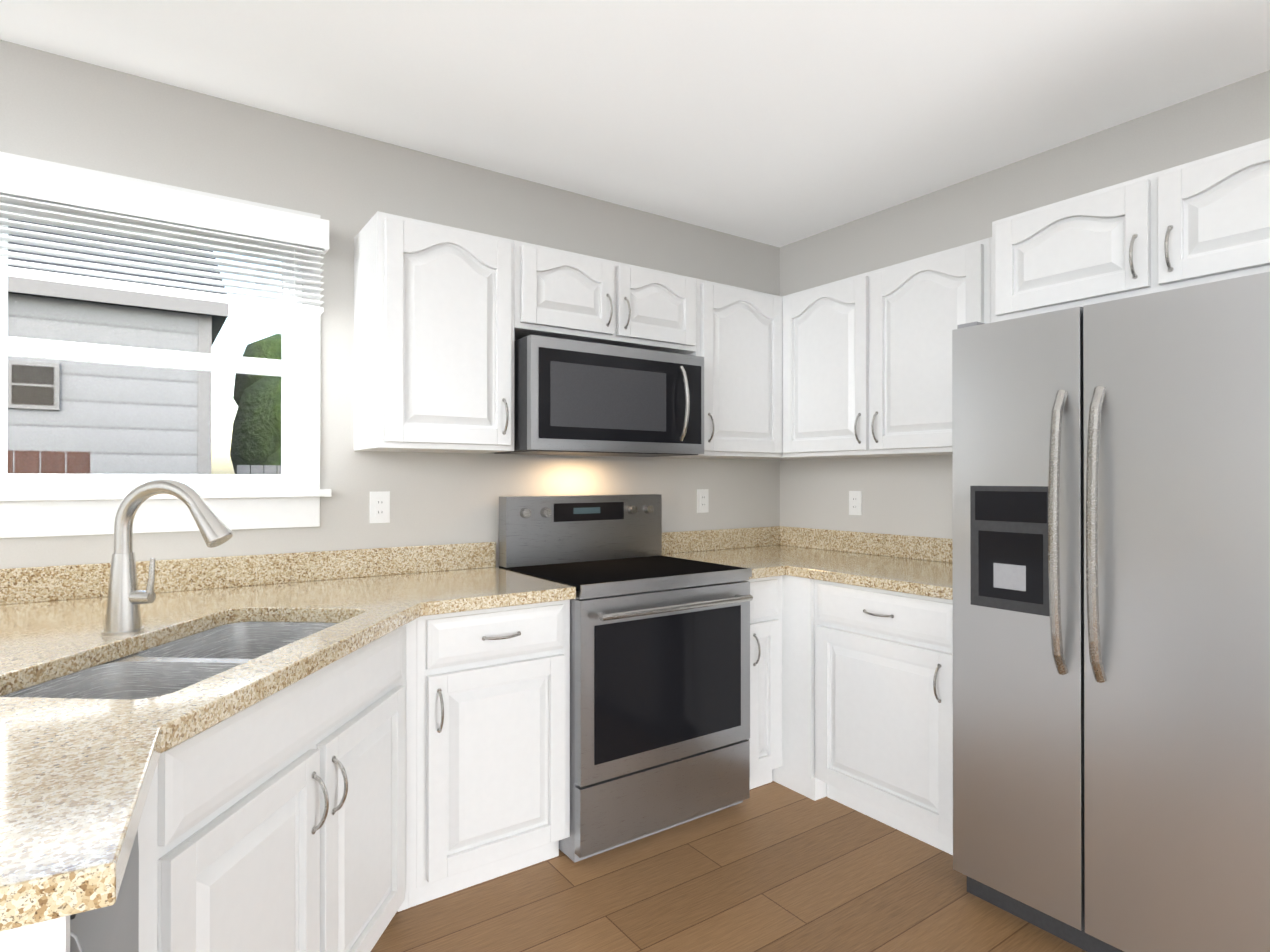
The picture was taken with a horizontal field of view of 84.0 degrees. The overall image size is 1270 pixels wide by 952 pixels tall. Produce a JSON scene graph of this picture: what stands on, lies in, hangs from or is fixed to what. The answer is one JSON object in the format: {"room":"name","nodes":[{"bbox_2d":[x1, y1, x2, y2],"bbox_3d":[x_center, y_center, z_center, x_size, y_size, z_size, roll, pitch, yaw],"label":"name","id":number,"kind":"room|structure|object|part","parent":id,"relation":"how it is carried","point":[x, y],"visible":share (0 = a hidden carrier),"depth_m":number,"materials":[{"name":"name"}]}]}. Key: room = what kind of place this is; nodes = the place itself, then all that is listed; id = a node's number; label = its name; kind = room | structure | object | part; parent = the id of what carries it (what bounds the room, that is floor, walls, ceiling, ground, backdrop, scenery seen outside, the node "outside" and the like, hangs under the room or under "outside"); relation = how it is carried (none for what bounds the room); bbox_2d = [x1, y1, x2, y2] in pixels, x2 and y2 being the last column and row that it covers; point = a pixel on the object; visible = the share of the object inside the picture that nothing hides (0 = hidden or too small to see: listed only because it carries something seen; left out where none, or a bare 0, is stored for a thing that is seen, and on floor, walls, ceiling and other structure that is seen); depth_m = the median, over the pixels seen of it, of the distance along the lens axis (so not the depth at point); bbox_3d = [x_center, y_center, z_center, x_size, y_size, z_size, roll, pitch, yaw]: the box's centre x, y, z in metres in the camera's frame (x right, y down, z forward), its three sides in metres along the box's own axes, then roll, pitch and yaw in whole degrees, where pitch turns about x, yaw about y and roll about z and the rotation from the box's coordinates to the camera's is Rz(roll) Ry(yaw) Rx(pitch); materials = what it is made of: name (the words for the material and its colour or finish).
{"room":"kitchen","nodes":[
{"label":"kitchen","id":0,"kind":"room"},
{"bbox_2d":[0,40,779,568],"bbox_3d":[-0.684,0.031,2.826,3.740,2.500,0.150,0,0,-35],"label":"wall","id":1,"kind":"structure","parent":0,"point":[100,118],"depth_m":2.51,"materials":[{"name":"paint"}]},
{"bbox_2d":[0,152,331,537],"bbox_3d":[-1.503,-0.363,2.221,0.988,1.075,0.205,0,0,-35],"label":"window","id":2,"kind":"structure","parent":1,"relation":"in","point":[40,505],"depth_m":2.24,"materials":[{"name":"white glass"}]},
{"bbox_2d":[0,156,328,314],"bbox_3d":[-1.442,-0.441,2.133,0.952,0.840,0.080,0,0,-35],"label":"window blinds","id":3,"kind":"object","parent":2,"relation":"attached to","point":[42,182],"visible":1,"depth_m":2.12,"materials":[{"name":"white plastic"}]},
{"bbox_2d":[0,542,495,604],"bbox_3d":[-0.801,0.307,1.575,1.814,0.100,1.764,0,0,-35],"label":"backsplash","id":4,"kind":"structure","parent":1,"relation":"attached to","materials":[{"name":"stone"}]},
{"bbox_2d":[370,491,389,522],"bbox_3d":[-0.925,0.113,2.560,0.070,0.114,0.008,0,0,-35],"label":"electrical outlet","id":5,"kind":"object","parent":1,"relation":"attached to","point":[379,506],"visible":1,"depth_m":2.56,"materials":[{"name":"white plastic"}]},
{"bbox_2d":[354,211,513,452],"bbox_3d":[-0.701,-0.470,2.503,0.480,0.760,0.361,0,0,-35],"label":"upper cabinet","id":6,"kind":"object","parent":1,"relation":"attached to","point":[433,337],"visible":1,"depth_m":2.37,"materials":[{"name":"white wood"}]},
{"bbox_2d":[514,240,695,353],"bbox_3d":[-0.156,-0.691,2.885,0.850,0.315,0.361,0,0,-35],"label":"upper cabinet","id":7,"kind":"object","parent":1,"relation":"attached to","point":[561,294],"visible":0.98,"depth_m":2.73,"materials":[{"name":"white wood"}]},
{"bbox_2d":[494,335,703,456],"bbox_3d":[-0.142,-0.289,2.828,0.790,0.404,0.465,0,0,-35],"label":"microwave","id":8,"kind":"object","parent":7,"relation":"attached to","point":[577,398],"visible":0.98,"depth_m":2.63,"materials":[{"name":"silver metal"}]},
{"bbox_2d":[697,489,708,512],"bbox_3d":[0.331,0.121,3.439,0.070,0.114,0.008,0,0,-35],"label":"electrical outlet","id":9,"kind":"object","parent":1,"relation":"attached to","point":[702,500],"visible":1,"depth_m":3.44,"materials":[{"name":"white plastic"}]},
{"bbox_2d":[663,279,781,458],"bbox_3d":[0.407,-0.467,3.278,0.525,0.760,0.361,0,0,-35],"label":"upper cabinet","id":10,"kind":"object","parent":1,"relation":"attached to","point":[738,339],"visible":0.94,"depth_m":3.15,"materials":[{"name":"white wood"}]},
{"bbox_2d":[752,457,821,459],"bbox_3d":[0.732,-0.466,3.542,0.299,0.760,0.299,0,0,-35],"label":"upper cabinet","id":11,"kind":"object","parent":1,"relation":"attached to","point":[782,458],"visible":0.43,"depth_m":3.48,"materials":[{"name":"white wood"}]},
{"bbox_2d":[0,0,1269,247],"bbox_3d":[0.906,-1.277,0.556,3.740,0.100,5.700,0,0,-35],"label":"ceiling","id":12,"kind":"structure","parent":0,"point":[778,122],"depth_m":2.16,"materials":[{"name":"paint"}]},
{"bbox_2d":[371,780,1086,951],"bbox_3d":[0.906,1.323,0.547,3.740,0.100,5.700,0,0,-35],"label":"floor","id":13,"kind":"structure","parent":0,"point":[773,866],"depth_m":2.13,"materials":[{"name":"brown wood"}]},
{"bbox_2d":[0,915,69,951],"bbox_3d":[-0.856,0.834,0.681,0.550,0.880,0.390,0,0,-29],"label":"cabinet end panel","id":14,"kind":"object","parent":13,"relation":"on","point":[52,935],"depth_m":0.64,"materials":[{"name":"white wood"}]},
{"bbox_2d":[70,829,138,951],"bbox_3d":[-0.850,0.839,0.686,0.566,0.870,0.342,0,0,-29],"label":"dishwasher","id":15,"kind":"object","parent":13,"relation":"on","point":[114,927],"visible":0.08,"depth_m":0.81,"materials":[{"name":"silver metal"}]},
{"bbox_2d":[138,624,405,951],"bbox_3d":[-0.937,0.837,1.519,0.616,0.880,1.016,0,0,4],"label":"base cabinet","id":16,"kind":"object","parent":13,"relation":"on","point":[275,822],"visible":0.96,"depth_m":1.38,"materials":[{"name":"white wood"}]},
{"bbox_2d":[0,479,575,931],"bbox_3d":[-0.781,0.308,1.547,1.814,0.604,1.831,0,0,-35],"label":"countertop","id":17,"kind":"structure","parent":16,"relation":"on","point":[122,671],"depth_m":1.52,"materials":[{"name":"stone"}]},
{"bbox_2d":[101,479,232,635],"bbox_3d":[-1.060,0.181,1.602,0.293,0.351,0.079,0,0,4],"label":"faucet","id":18,"kind":"object","parent":17,"relation":"on","point":[124,599],"depth_m":1.59,"materials":[{"name":"silver metal"}]},
{"bbox_2d":[0,622,337,699],"bbox_3d":[-0.925,0.504,1.522,0.420,0.212,0.820,0,0,4],"label":"sink","id":19,"kind":"object","parent":17,"relation":"in","point":[175,663],"depth_m":1.51,"materials":[{"name":"silver metal"}]},
{"bbox_2d":[398,600,569,911],"bbox_3d":[-0.589,0.840,2.385,0.535,0.880,0.656,0,0,-35],"label":"base cabinet","id":20,"kind":"object","parent":13,"relation":"on","point":[493,743],"depth_m":2.13,"materials":[{"name":"white wood"}]},
{"bbox_3d":[-0.667,0.839,2.057,0.030,0.880,0.095,0,0,-35],"label":"base cabinet filler","id":21,"kind":"part","parent":20,"relation":"part of","materials":[{"name":"white wood"}]},
{"bbox_2d":[499,494,752,862],"bbox_3d":[-0.031,0.681,2.727,0.756,1.200,0.697,0,0,-35],"label":"stove","id":22,"kind":"object","parent":13,"relation":"on","point":[659,690],"visible":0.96,"depth_m":2.51,"materials":[{"name":"silver metal"}]},
{"bbox_2d":[747,575,813,788],"bbox_3d":[0.387,0.842,3.010,0.250,0.880,0.750,0,0,-35],"label":"base cabinet","id":23,"kind":"object","parent":13,"relation":"on","point":[764,739],"depth_m":2.82,"materials":[{"name":"white wood"}]},
{"bbox_3d":[0.620,0.841,2.865,0.035,0.880,0.245,0,0,-35],"label":"corner base cabinet filler","id":24,"kind":"part","parent":23,"relation":"part of","materials":[{"name":"white wood"}]},
{"bbox_2d":[772,766,826,800],"bbox_3d":[0.739,0.843,3.265,0.599,0.880,0.754,0,0,-35],"label":"base cabinet","id":25,"kind":"object","parent":13,"relation":"on","point":[814,789],"visible":0.07,"depth_m":2.84,"materials":[{"name":"white wood"}]},
{"bbox_2d":[662,526,952,599],"bbox_3d":[0.822,0.331,2.922,0.859,0.139,1.414,0,0,-35],"label":"countertop","id":26,"kind":"structure","parent":25,"relation":"on","point":[918,565],"depth_m":3.10,"materials":[{"name":"stone"}]},
{"bbox_2d":[814,579,952,854],"bbox_3d":[1.106,0.841,2.674,0.656,0.880,0.625,0,0,-35],"label":"base cabinet","id":27,"kind":"object","parent":13,"relation":"on","point":[883,706],"visible":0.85,"depth_m":2.49,"materials":[{"name":"white wood"}]},
{"bbox_2d":[952,272,1269,951],"bbox_3d":[1.499,0.411,1.952,0.821,1.735,0.906,0,0,-35],"label":"fridge","id":28,"kind":"object","parent":13,"relation":"on","point":[1111,602],"visible":1,"depth_m":1.76,"materials":[{"name":"silver metal"}]},
{"bbox_2d":[780,70,1269,538],"bbox_3d":[2.377,0.027,1.580,0.150,2.500,5.400,0,0,-35],"label":"wall","id":29,"kind":"structure","parent":0,"point":[907,495],"depth_m":2.99,"materials":[{"name":"paint"}]},
{"bbox_2d":[849,491,861,514],"bbox_3d":[1.045,0.128,3.348,0.008,0.114,0.070,0,0,-35],"label":"electrical outlet","id":30,"kind":"object","parent":29,"relation":"attached to","point":[855,502],"visible":1,"depth_m":3.34,"materials":[{"name":"white plastic"}]},
{"bbox_2d":[782,237,991,458],"bbox_3d":[1.105,-0.468,2.956,0.361,0.760,1.078,0,0,-35],"label":"upper cabinet","id":31,"kind":"object","parent":29,"relation":"attached to","point":[867,364],"depth_m":2.86,"materials":[{"name":"white wood"}]},
{"bbox_3d":[1.413,-0.470,2.563,0.304,0.760,0.082,0,0,-35],"label":"wall cabinet filler","id":32,"kind":"part","parent":31,"relation":"part of","materials":[{"name":"white wood"}]},
{"bbox_2d":[992,138,1269,321],"bbox_3d":[1.621,-0.681,2.091,0.505,0.340,0.930,0,0,-35],"label":"upper cabinet","id":33,"kind":"object","parent":29,"relation":"attached to","point":[1201,221],"visible":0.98,"depth_m":1.99,"materials":[{"name":"white wood"}]},
{"label":"outside","id":34,"kind":"structure","parent":0,"visible":0},
{"bbox_3d":[-20.562,1.837,25.533,70.000,0.050,59.840,0,0,-35],"label":"ground","id":35,"kind":"structure","parent":34,"visible":0},
{"bbox_2d":[8,218,228,473],"bbox_3d":[-11.593,-1.128,7.301,12.120,5.750,8.340,0,0,-35],"label":"house","id":36,"kind":"structure","parent":35,"relation":"on","point":[120,452],"depth_m":6.96,"materials":[{"name":"white wood"}]},
{"bbox_2d":[8,450,280,474],"bbox_3d":[-3.641,0.790,7.997,11.640,1.920,4.020,0,0,-35],"label":"fence","id":37,"kind":"object","parent":35,"relation":"on","point":[75,464],"depth_m":5.15,"materials":[{"name":"brown wood"}]},
{"bbox_2d":[230,333,280,473],"bbox_3d":[-4.193,-0.410,13.118,5.907,4.356,4.216,0,0,-35],"label":"trees","id":38,"kind":"object","parent":35,"relation":"on","point":[264,394],"depth_m":10.91,"materials":[{"name":"green plant"}]}
]}

